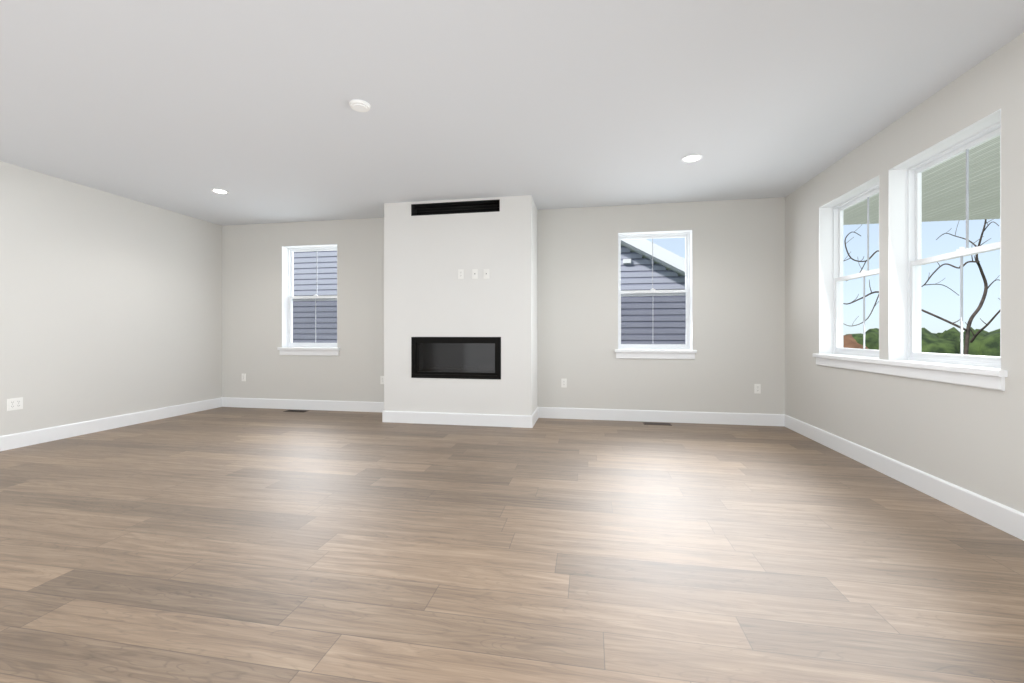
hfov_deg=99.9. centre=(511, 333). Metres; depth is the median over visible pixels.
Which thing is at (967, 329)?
tree
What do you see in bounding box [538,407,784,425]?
baseboard
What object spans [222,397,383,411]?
baseboard
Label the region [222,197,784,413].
wall
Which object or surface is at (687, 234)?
window
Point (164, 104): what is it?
ceiling
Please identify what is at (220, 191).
recessed light
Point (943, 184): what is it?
ceiling
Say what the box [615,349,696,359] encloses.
window sill
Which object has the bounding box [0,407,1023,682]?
floor
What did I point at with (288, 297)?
window
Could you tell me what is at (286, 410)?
floor vent
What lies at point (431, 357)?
fireplace insert
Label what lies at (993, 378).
window sill
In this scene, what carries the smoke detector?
attached to the ceiling at (164, 104)
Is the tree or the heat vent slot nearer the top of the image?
the heat vent slot
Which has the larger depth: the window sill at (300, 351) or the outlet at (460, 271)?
the window sill at (300, 351)
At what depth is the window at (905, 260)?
3.31 m
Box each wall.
[0,161,221,435]
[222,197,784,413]
[384,195,531,415]
[532,198,536,413]
[785,32,1023,512]
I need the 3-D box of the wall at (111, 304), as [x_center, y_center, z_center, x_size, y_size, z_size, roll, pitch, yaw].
[-5.290,-0.256,2.088,0.200,2.740,9.045,0,0,10]
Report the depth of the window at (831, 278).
4.35 m
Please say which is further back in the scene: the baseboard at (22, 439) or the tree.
the tree
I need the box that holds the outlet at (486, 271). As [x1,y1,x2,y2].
[484,269,488,278]
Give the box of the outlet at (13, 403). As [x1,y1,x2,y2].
[7,397,22,410]
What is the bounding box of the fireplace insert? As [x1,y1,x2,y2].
[411,337,500,378]
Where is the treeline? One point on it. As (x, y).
(986, 343)
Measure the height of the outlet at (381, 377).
0.115 m
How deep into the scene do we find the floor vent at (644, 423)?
5.27 m
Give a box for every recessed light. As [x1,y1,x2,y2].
[210,188,228,193]
[682,154,702,162]
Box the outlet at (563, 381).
[561,379,566,387]
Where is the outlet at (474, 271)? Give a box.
[472,269,477,278]
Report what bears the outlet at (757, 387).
attached to the wall at (738, 246)
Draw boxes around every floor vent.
[283,410,308,411]
[643,422,671,425]
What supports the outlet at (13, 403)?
attached to the wall at (111, 304)
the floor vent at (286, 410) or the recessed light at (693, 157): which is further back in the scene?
the floor vent at (286, 410)
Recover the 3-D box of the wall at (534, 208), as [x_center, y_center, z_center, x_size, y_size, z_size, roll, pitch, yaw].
[-0.625,-0.256,5.585,1.860,2.740,0.515,0,0,10]
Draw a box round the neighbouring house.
[293,239,685,343]
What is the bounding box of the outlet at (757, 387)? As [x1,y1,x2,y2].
[754,384,760,393]
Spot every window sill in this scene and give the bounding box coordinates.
[277,347,339,355]
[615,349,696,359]
[812,353,1007,390]
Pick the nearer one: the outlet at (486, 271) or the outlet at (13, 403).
the outlet at (13, 403)
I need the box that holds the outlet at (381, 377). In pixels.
[380,376,383,383]
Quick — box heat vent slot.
[411,199,499,215]
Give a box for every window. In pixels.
[282,244,336,346]
[618,230,691,349]
[819,175,878,357]
[888,109,1000,369]
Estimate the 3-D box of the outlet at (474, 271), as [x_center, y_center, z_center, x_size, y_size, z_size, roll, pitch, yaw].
[-0.447,-0.714,5.184,0.070,0.115,0.012,0,0,10]
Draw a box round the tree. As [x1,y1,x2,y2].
[843,219,999,354]
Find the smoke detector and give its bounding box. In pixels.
[349,100,370,111]
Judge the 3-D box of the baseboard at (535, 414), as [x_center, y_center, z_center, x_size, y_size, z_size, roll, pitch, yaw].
[0.289,1.043,5.371,0.016,0.142,0.615,0,0,10]
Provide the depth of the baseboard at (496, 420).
5.21 m
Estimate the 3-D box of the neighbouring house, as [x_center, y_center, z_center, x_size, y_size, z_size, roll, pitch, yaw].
[-2.291,-1.746,15.568,17.000,7.720,9.450,0,0,10]
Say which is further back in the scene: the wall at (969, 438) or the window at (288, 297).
the window at (288, 297)
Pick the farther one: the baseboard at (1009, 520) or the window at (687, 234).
the window at (687, 234)
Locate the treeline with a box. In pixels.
[843,327,999,356]
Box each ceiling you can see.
[0,0,1023,225]
[843,135,999,224]
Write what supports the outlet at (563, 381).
attached to the wall at (738, 246)
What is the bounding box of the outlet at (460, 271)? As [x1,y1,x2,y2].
[458,269,463,278]
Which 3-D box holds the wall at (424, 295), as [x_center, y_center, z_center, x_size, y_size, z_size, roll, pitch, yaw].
[-0.679,-0.256,5.282,1.860,2.740,0.100,0,0,10]
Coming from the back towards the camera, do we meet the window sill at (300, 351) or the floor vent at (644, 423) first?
the window sill at (300, 351)
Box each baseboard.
[0,397,221,450]
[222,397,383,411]
[382,411,532,427]
[531,407,538,425]
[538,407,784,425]
[784,414,1023,540]

